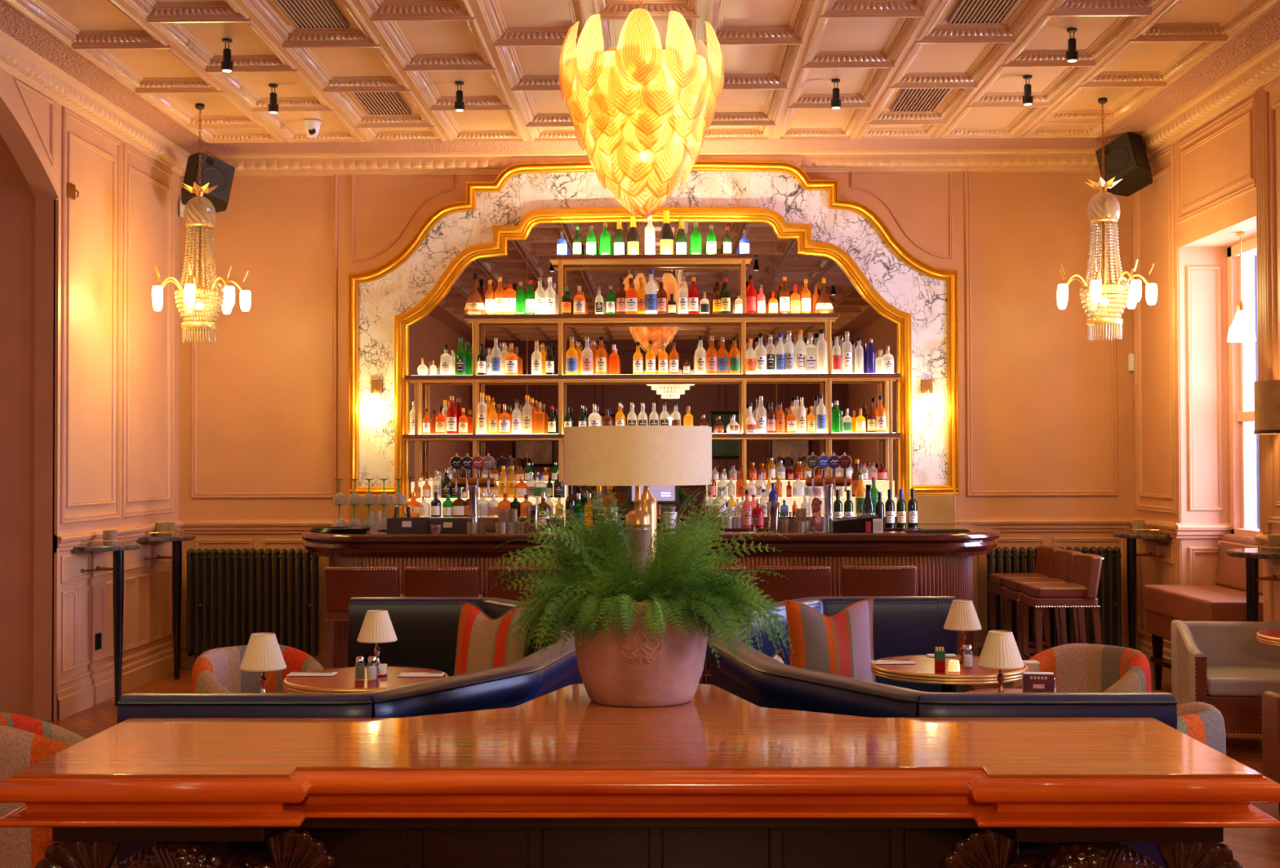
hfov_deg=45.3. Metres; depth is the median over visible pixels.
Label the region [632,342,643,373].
bottle
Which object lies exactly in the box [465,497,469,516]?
bottle
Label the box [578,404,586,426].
bottle
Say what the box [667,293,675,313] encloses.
bottle
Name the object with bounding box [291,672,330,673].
table knife
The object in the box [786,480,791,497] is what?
bottle
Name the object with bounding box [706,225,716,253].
bottle
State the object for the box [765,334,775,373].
bottle
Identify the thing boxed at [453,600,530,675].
cushion
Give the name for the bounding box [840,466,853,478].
bottle
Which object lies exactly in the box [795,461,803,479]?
bottle
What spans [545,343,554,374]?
bottle
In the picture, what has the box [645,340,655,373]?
bottle
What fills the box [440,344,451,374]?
bottle
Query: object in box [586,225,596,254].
bottle
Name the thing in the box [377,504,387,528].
coupe glass
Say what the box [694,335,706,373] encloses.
bottle
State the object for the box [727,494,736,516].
bottle
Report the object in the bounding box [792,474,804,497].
bottle
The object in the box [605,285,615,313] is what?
bottle
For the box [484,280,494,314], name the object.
bottle
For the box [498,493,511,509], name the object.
bottle
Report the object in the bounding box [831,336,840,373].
bottle
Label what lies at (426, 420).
bottle
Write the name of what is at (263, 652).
table lamp
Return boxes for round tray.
[308,529,367,533]
[310,528,368,532]
[311,526,372,531]
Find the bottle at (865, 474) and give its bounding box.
[860,462,868,479]
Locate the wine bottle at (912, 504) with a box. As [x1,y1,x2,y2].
[907,488,917,527]
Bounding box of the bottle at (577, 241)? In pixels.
[573,226,582,254]
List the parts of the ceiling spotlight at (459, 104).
ceiling plate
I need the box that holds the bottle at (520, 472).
[516,465,524,480]
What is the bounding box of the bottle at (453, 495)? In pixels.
[450,469,461,497]
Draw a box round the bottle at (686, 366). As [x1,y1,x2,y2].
[683,356,690,373]
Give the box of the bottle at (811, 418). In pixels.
[807,405,815,432]
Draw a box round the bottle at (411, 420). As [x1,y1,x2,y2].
[409,400,414,434]
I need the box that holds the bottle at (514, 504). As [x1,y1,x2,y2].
[510,494,520,516]
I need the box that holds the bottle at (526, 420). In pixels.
[522,395,532,433]
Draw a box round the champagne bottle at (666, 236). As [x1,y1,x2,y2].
[659,209,673,253]
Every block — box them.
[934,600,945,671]
[1022,671,1054,692]
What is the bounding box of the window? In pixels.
[1217,236,1262,546]
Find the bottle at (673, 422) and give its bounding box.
[671,401,680,425]
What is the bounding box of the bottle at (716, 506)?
[715,490,727,516]
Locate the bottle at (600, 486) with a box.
[592,485,603,524]
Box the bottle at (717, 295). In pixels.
[712,281,720,313]
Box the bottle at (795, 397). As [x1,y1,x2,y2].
[792,395,798,408]
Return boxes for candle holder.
[947,659,959,671]
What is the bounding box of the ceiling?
[3,0,1279,142]
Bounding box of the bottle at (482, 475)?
[481,469,487,477]
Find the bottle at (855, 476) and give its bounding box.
[851,459,862,497]
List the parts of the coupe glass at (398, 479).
stem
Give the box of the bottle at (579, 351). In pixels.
[576,342,582,374]
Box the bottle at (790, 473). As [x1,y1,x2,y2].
[787,466,793,479]
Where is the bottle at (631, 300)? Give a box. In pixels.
[625,277,637,313]
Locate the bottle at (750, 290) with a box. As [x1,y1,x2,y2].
[746,275,755,313]
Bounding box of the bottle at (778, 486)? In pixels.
[774,475,782,497]
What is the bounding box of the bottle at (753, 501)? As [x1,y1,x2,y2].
[750,494,755,509]
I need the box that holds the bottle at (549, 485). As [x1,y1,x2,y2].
[546,477,552,497]
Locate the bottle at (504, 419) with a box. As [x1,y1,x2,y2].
[497,404,511,433]
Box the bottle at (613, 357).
[608,344,618,374]
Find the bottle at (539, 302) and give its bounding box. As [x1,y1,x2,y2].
[534,276,545,314]
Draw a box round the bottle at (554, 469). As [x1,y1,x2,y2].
[551,462,558,480]
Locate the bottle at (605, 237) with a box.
[600,222,610,254]
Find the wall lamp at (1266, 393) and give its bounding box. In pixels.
[1253,379,1279,434]
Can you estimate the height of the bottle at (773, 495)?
0.261 m
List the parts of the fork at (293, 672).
handle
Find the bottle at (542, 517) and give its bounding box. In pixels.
[537,492,551,528]
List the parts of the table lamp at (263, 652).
lamp shade, stem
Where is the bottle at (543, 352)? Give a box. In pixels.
[538,342,546,374]
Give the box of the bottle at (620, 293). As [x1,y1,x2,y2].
[616,277,625,313]
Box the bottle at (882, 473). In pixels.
[877,462,887,479]
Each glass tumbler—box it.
[102,529,117,544]
[155,522,168,535]
[163,522,175,535]
[1132,520,1145,533]
[1267,534,1279,551]
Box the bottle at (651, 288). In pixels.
[644,268,657,313]
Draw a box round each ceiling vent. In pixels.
[273,0,350,28]
[351,92,412,114]
[890,88,950,111]
[946,0,1018,23]
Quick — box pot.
[573,599,708,706]
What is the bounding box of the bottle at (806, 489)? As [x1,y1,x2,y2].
[804,474,813,497]
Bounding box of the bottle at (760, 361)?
[755,333,766,373]
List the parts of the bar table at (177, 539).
gallery rail, leg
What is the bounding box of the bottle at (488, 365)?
[486,347,493,374]
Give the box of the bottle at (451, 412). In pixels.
[446,395,457,434]
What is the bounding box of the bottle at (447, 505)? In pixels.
[442,494,453,516]
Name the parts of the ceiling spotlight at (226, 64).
ceiling plate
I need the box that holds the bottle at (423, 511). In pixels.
[417,495,430,516]
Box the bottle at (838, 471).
[835,466,841,476]
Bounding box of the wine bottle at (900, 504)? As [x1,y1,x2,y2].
[896,488,906,527]
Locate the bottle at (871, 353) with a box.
[866,338,875,373]
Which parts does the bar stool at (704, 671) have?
backrest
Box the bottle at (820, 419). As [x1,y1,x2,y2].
[816,394,826,432]
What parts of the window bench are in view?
leg, foot rail, seat, backrest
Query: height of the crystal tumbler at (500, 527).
0.087 m
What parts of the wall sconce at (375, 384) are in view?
lamp shade, plate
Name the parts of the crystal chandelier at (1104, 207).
lamp shade, lamp shade, arm, arm, lamp shade, arm, chain, crown, stem, bulb, arm, arm, lamp shade, lamp shade, arm, lamp shade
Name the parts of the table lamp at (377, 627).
lamp shade, stem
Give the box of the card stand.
[872,518,883,533]
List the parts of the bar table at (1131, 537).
leg, gallery rail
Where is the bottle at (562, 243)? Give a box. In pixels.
[556,231,567,254]
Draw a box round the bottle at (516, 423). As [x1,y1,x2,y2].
[511,399,521,433]
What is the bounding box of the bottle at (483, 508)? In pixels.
[477,492,489,516]
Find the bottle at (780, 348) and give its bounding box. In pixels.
[775,333,785,373]
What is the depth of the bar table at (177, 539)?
11.72 m
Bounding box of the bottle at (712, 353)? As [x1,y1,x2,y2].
[706,335,717,373]
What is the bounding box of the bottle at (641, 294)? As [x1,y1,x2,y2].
[636,277,645,313]
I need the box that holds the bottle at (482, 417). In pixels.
[477,392,486,433]
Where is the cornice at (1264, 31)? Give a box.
[0,0,1279,153]
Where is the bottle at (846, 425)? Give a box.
[843,408,851,432]
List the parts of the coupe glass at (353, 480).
stem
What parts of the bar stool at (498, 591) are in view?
stud trim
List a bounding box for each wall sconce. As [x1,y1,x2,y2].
[369,379,382,402]
[920,379,933,402]
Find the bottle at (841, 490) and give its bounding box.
[833,486,842,497]
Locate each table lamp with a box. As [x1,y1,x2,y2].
[239,632,286,693]
[356,609,397,676]
[564,425,711,582]
[943,599,982,662]
[977,630,1024,692]
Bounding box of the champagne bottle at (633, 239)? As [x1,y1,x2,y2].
[626,215,639,254]
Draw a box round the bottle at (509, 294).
[503,277,515,314]
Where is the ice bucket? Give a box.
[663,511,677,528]
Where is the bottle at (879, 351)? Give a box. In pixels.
[875,349,884,373]
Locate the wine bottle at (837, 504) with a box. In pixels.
[833,489,842,518]
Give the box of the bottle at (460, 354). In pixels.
[454,337,466,374]
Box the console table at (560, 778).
[0,683,1279,867]
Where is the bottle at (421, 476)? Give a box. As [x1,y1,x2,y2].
[419,472,422,481]
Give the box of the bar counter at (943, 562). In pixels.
[301,522,999,692]
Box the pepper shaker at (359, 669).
[355,655,364,679]
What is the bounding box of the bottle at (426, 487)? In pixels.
[422,478,431,497]
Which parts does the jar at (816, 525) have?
lid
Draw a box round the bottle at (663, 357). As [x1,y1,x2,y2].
[657,341,668,373]
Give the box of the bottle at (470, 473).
[462,468,472,477]
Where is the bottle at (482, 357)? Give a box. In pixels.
[477,343,486,374]
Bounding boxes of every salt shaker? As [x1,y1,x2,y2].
[366,655,377,679]
[963,644,973,666]
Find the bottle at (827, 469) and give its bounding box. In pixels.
[825,466,828,476]
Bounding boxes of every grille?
[195,151,234,200]
[1096,132,1136,182]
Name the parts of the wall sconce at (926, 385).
plate, lamp shade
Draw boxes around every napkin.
[286,671,337,675]
[397,672,444,676]
[870,659,915,663]
[926,653,956,657]
[1022,660,1039,663]
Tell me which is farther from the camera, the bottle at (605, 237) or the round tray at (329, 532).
the bottle at (605, 237)
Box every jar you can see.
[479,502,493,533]
[808,488,824,533]
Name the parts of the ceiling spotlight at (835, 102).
ceiling plate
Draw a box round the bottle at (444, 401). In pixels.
[442,400,448,409]
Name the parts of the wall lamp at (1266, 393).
trim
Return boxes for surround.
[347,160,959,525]
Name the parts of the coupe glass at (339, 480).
stem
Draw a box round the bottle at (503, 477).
[498,466,507,497]
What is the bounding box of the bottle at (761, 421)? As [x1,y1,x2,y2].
[755,395,766,432]
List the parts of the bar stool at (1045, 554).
leg, seat rail, leg, leg, backrest, leg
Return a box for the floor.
[45,667,1279,867]
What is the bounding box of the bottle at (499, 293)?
[494,276,503,314]
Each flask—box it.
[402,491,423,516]
[417,357,427,374]
[698,414,709,426]
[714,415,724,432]
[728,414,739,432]
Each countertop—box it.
[343,524,988,533]
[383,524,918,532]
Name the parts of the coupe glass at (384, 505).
stem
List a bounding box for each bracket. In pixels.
[206,150,224,162]
[1094,165,1099,170]
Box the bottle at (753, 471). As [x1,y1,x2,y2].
[749,462,756,480]
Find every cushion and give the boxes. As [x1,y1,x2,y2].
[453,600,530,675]
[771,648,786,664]
[784,598,875,682]
[990,573,1048,586]
[1005,577,1066,591]
[1022,582,1087,598]
[1143,584,1263,622]
[1206,665,1279,696]
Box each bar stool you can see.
[324,566,404,668]
[404,566,481,596]
[487,566,561,603]
[702,565,746,674]
[755,565,830,603]
[839,565,916,595]
[988,546,1062,648]
[1003,549,1082,658]
[1019,553,1103,660]
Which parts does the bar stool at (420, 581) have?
stud trim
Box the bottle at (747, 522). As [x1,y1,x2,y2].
[742,489,752,527]
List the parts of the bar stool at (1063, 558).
leg, seat rail, leg, leg, backrest, leg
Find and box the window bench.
[1143,533,1263,689]
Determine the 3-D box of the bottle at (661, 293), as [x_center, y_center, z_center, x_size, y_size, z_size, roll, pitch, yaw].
[0.169,-1.092,12.159,0.087,0.291,0.088,0,-1,1]
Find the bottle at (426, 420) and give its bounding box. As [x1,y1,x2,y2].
[422,408,430,434]
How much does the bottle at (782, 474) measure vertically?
0.159 m
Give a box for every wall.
[0,70,180,720]
[0,133,35,717]
[178,172,1133,637]
[1130,85,1279,649]
[1254,254,1259,528]
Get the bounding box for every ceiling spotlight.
[221,38,232,72]
[267,84,278,113]
[454,81,464,111]
[831,79,840,109]
[1022,75,1033,105]
[1066,27,1078,62]
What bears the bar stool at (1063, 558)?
on the floor
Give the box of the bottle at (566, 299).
[561,286,571,314]
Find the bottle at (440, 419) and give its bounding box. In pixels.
[435,406,445,434]
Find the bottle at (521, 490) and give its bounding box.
[515,475,526,497]
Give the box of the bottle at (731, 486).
[727,478,734,497]
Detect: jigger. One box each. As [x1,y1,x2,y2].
[545,518,551,533]
[751,517,757,532]
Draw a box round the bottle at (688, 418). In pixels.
[684,405,693,426]
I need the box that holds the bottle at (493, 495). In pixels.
[487,493,498,516]
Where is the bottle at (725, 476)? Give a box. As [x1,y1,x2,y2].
[721,468,727,480]
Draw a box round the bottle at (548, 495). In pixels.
[545,493,553,516]
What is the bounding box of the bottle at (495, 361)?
[491,337,500,374]
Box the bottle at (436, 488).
[432,470,441,497]
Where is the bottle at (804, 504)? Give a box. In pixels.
[800,496,808,515]
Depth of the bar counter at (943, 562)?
10.56 m
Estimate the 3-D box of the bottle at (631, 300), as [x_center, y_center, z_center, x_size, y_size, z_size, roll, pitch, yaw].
[-0.069,-1.092,12.163,0.096,0.292,0.097,0,-1,1]
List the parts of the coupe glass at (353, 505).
stem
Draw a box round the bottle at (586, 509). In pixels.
[583,493,595,527]
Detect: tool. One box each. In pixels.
[395,504,399,517]
[405,504,408,517]
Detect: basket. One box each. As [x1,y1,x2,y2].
[174,288,224,331]
[1079,284,1129,328]
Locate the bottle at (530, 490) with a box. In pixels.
[526,471,537,497]
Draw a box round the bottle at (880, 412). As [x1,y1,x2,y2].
[875,395,885,432]
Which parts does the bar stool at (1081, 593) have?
leg, leg, seat rail, stud trim, leg, backrest, leg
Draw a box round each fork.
[293,671,333,672]
[402,671,442,673]
[872,659,911,660]
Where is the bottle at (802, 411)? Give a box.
[797,396,806,432]
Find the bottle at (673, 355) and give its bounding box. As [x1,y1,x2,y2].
[669,341,679,373]
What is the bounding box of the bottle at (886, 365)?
[881,345,893,373]
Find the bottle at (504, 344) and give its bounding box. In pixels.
[501,342,508,374]
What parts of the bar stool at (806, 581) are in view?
stud trim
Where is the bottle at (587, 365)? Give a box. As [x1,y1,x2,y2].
[581,336,593,374]
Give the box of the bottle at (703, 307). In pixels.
[699,291,709,313]
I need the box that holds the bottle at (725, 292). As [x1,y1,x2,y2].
[720,277,730,313]
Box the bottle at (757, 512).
[752,498,764,527]
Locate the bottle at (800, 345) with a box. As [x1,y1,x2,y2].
[795,329,806,373]
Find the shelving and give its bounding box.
[402,253,901,498]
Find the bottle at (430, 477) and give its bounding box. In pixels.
[429,472,432,481]
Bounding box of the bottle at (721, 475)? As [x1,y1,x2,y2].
[717,474,726,497]
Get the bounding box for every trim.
[0,29,1279,176]
[0,78,183,720]
[180,169,1133,667]
[1128,76,1279,684]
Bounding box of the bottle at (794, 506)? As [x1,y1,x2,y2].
[791,500,797,515]
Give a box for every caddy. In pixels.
[386,516,431,533]
[428,518,470,533]
[831,509,877,533]
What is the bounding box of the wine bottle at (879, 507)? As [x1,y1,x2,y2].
[875,492,884,527]
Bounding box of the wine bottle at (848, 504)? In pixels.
[844,489,853,517]
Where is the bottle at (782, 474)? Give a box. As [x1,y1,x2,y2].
[776,460,785,479]
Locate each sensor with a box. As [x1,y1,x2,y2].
[179,199,185,217]
[1128,353,1134,371]
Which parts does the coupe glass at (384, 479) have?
stem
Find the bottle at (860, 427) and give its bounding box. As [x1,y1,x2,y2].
[855,408,866,432]
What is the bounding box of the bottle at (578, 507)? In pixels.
[573,493,583,527]
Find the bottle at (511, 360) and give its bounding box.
[504,342,518,374]
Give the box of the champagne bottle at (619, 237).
[613,217,625,254]
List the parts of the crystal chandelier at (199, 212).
lamp shade, lamp shade, arm, arm, lamp shade, arm, stem, crown, chain, arm, arm, lamp shade, lamp shade, arm, lamp shade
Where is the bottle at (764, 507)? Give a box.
[760,488,768,514]
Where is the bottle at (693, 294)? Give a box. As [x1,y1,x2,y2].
[688,276,698,313]
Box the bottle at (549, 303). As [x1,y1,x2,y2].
[544,276,555,314]
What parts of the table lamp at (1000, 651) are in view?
stem, lamp shade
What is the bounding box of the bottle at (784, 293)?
[778,275,790,312]
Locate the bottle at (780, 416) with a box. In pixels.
[776,401,785,432]
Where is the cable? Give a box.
[1130,308,1133,341]
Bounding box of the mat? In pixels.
[903,528,969,532]
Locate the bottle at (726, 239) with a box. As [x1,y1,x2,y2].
[723,226,731,253]
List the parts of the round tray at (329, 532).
dish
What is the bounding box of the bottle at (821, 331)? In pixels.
[816,328,826,373]
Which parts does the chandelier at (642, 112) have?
glass, glass, glass, glass, glass, glass, glass, glass, glass, glass, glass, glass, glass, glass, glass, glass, glass, glass, glass, glass, glass, glass, chain, glass, glass, glass, glass, glass, glass, glass, glass, glass, glass, glass, glass, glass, glass, glass, glass, glass, glass, glass, glass, glass, glass, glass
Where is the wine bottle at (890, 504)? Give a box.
[884,488,894,527]
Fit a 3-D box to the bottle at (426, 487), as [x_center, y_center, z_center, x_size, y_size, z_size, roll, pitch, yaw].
[-1.683,0.429,12.096,0.067,0.153,0.067,0,-1,1]
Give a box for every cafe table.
[283,666,448,693]
[871,654,1028,692]
[966,688,1022,692]
[1256,628,1279,646]
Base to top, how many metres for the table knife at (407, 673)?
0.003 m
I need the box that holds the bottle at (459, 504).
[453,492,465,516]
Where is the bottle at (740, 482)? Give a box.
[736,470,744,497]
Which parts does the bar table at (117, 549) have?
gallery rail, leg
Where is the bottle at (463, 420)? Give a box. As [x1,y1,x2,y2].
[458,408,467,434]
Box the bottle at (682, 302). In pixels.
[677,276,688,313]
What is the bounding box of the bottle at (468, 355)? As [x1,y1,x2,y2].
[465,342,472,374]
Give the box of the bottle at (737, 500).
[733,498,742,527]
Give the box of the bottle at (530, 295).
[525,280,534,314]
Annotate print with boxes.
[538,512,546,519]
[647,295,654,307]
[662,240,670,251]
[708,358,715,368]
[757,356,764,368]
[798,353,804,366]
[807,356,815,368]
[1030,675,1047,688]
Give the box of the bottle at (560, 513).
[555,497,563,516]
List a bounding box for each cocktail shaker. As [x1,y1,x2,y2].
[525,505,539,533]
[766,502,779,533]
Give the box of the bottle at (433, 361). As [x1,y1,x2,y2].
[430,360,436,374]
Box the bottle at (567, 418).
[564,405,572,426]
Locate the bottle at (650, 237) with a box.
[644,214,655,254]
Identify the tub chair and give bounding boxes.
[0,711,116,867]
[191,644,324,693]
[1011,643,1151,692]
[1176,702,1226,755]
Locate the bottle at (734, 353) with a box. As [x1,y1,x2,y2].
[728,336,740,373]
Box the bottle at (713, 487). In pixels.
[707,473,715,497]
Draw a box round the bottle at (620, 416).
[615,402,624,425]
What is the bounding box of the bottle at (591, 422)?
[588,404,600,426]
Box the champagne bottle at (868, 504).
[862,484,875,515]
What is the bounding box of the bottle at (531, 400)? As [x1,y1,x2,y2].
[528,398,536,433]
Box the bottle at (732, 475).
[730,465,737,480]
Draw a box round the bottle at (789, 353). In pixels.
[784,330,795,373]
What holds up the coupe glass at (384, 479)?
on the coupe glass at (384, 505)
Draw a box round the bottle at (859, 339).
[854,337,863,373]
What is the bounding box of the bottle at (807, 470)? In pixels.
[804,465,814,479]
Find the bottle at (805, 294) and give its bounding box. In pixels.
[800,279,811,312]
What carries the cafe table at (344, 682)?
on the floor
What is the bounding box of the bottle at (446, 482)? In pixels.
[441,469,450,497]
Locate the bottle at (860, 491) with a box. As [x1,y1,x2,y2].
[855,474,866,515]
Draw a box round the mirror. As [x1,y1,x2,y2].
[408,221,897,524]
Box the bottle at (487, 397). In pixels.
[483,395,491,433]
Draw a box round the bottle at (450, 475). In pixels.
[447,465,452,479]
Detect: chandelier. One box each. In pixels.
[151,102,251,344]
[559,0,724,219]
[1056,97,1157,341]
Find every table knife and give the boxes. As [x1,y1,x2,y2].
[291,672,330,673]
[400,672,428,674]
[873,660,912,661]
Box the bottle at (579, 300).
[573,285,585,314]
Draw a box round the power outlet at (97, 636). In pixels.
[94,632,101,649]
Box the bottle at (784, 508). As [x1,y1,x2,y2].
[780,499,788,515]
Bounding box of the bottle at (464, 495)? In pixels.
[462,487,467,497]
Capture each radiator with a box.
[179,548,319,670]
[977,546,1121,656]
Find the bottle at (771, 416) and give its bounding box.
[766,401,775,432]
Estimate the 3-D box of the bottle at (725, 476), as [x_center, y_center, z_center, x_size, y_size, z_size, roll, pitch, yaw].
[0.671,0.324,12.192,0.039,0.094,0.039,0,-1,1]
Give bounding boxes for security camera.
[302,119,320,137]
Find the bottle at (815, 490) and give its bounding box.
[813,475,822,497]
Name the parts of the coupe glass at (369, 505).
stem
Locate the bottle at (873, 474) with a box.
[868,462,877,479]
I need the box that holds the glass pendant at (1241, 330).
[1226,231,1256,342]
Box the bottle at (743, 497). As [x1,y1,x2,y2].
[737,495,745,516]
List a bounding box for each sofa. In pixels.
[116,596,582,866]
[706,595,1177,867]
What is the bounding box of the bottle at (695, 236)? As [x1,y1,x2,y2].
[690,222,701,253]
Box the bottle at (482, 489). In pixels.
[480,487,488,497]
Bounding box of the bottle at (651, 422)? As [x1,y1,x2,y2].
[648,402,658,425]
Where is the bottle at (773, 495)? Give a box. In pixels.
[768,482,777,502]
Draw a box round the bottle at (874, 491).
[871,477,879,515]
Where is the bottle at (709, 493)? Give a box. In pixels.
[705,492,715,513]
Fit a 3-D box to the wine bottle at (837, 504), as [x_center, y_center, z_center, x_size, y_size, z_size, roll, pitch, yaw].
[1.509,0.569,11.690,0.071,0.285,0.072,0,-1,1]
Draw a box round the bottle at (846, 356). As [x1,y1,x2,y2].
[842,331,852,373]
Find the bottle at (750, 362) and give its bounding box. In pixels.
[746,338,755,373]
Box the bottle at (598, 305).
[595,287,603,313]
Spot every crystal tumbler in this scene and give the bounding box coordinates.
[466,521,477,533]
[476,521,486,533]
[495,521,506,533]
[497,508,508,521]
[505,521,515,533]
[507,508,517,521]
[515,521,524,533]
[795,508,806,520]
[795,520,804,533]
[798,520,808,533]
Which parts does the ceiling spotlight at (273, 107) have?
ceiling plate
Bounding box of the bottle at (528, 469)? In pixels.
[524,462,533,480]
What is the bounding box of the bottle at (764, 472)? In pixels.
[759,463,766,480]
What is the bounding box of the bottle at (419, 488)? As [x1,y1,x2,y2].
[413,480,421,497]
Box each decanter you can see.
[462,272,486,315]
[741,401,759,432]
[813,277,834,312]
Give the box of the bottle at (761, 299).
[756,284,765,313]
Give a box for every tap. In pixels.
[449,453,462,492]
[462,453,472,492]
[472,453,483,492]
[483,453,495,492]
[805,452,818,491]
[817,452,829,491]
[828,452,839,491]
[839,452,852,491]
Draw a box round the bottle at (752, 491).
[746,477,757,497]
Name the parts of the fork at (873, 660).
handle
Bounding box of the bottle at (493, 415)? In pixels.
[488,401,497,433]
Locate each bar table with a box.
[71,537,140,706]
[136,528,195,679]
[1112,525,1171,648]
[1226,541,1279,621]
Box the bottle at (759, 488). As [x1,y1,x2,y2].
[755,471,765,497]
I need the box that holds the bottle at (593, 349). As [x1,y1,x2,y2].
[590,340,596,374]
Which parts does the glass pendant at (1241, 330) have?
cord, lamp shade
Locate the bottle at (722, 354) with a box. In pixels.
[717,337,728,373]
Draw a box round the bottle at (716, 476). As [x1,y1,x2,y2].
[711,466,719,480]
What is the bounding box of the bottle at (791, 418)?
[786,405,795,432]
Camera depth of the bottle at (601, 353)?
12.12 m
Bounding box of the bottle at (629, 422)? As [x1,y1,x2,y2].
[626,402,636,425]
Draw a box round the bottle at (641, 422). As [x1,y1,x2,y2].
[638,402,647,425]
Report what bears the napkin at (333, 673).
on the cafe table at (344, 682)
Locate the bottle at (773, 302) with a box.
[768,291,777,313]
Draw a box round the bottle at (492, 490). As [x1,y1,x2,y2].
[488,484,498,497]
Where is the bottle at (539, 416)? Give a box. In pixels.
[533,401,544,433]
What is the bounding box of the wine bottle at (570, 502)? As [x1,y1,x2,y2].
[564,484,576,527]
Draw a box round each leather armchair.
[1170,619,1279,733]
[1262,691,1279,815]
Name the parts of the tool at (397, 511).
handle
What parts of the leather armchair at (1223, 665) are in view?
arm panel, stud trim, arm, backrest, seat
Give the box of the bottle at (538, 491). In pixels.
[533,474,546,497]
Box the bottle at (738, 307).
[734,291,742,313]
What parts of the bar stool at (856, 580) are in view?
stud trim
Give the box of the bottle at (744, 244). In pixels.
[739,230,750,253]
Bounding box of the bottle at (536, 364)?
[531,340,542,374]
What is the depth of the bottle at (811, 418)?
12.10 m
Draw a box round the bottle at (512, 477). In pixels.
[507,466,516,497]
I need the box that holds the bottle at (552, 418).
[547,405,555,433]
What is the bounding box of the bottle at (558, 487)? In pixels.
[553,471,564,497]
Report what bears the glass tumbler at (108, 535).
on the bar table at (117, 549)
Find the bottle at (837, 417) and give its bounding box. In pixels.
[831,400,842,432]
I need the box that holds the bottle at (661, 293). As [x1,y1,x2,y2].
[657,277,666,313]
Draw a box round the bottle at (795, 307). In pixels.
[790,284,800,312]
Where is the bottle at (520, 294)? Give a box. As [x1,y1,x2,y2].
[515,281,525,314]
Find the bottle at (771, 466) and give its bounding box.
[768,457,775,479]
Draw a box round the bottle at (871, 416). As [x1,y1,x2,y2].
[866,402,875,432]
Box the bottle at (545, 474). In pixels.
[542,467,548,480]
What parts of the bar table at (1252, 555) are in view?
leg, gallery rail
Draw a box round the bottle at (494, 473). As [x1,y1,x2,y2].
[489,465,498,480]
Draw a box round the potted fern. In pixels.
[484,465,793,706]
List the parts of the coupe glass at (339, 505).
stem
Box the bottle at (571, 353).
[566,336,577,374]
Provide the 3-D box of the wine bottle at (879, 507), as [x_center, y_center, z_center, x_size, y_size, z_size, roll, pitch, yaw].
[1.829,0.577,11.686,0.067,0.269,0.066,0,-1,1]
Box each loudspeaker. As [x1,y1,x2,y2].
[181,151,235,213]
[1095,132,1152,196]
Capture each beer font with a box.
[449,453,496,522]
[805,452,852,533]
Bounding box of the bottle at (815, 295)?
[813,286,818,311]
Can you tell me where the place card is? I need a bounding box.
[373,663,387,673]
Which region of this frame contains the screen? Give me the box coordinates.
[628,485,678,528]
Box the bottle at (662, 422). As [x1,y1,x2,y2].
[659,401,669,425]
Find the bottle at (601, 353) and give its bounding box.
[595,336,607,374]
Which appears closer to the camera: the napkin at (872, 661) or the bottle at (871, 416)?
the napkin at (872, 661)
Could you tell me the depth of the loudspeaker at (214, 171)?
11.84 m
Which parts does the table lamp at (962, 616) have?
stem, lamp shade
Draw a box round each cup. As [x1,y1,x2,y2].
[545,518,551,526]
[751,517,757,526]
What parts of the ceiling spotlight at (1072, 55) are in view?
ceiling plate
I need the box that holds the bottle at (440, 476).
[437,469,441,481]
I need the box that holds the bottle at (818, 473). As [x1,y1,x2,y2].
[816,469,821,476]
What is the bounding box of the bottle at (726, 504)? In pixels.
[722,502,732,527]
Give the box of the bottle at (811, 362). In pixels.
[804,332,817,373]
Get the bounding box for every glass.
[332,479,346,504]
[332,504,346,526]
[347,479,360,503]
[347,504,360,524]
[362,479,375,503]
[362,504,375,529]
[377,478,390,503]
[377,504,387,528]
[391,478,405,502]
[431,524,440,533]
[778,511,789,533]
[786,511,796,533]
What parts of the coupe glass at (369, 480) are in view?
stem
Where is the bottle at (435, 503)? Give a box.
[431,492,440,516]
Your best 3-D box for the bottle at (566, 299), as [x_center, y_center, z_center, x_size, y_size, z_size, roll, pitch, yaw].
[-0.582,-1.057,12.170,0.074,0.225,0.075,0,-1,1]
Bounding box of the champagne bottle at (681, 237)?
[675,217,686,253]
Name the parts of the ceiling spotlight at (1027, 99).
ceiling plate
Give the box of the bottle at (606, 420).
[601,407,613,426]
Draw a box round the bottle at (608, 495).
[602,485,617,527]
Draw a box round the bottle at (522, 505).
[520,494,533,516]
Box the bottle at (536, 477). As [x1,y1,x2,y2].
[535,472,539,480]
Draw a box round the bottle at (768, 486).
[765,477,771,497]
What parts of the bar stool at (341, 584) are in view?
leg, seat rail, leg, stud trim, backrest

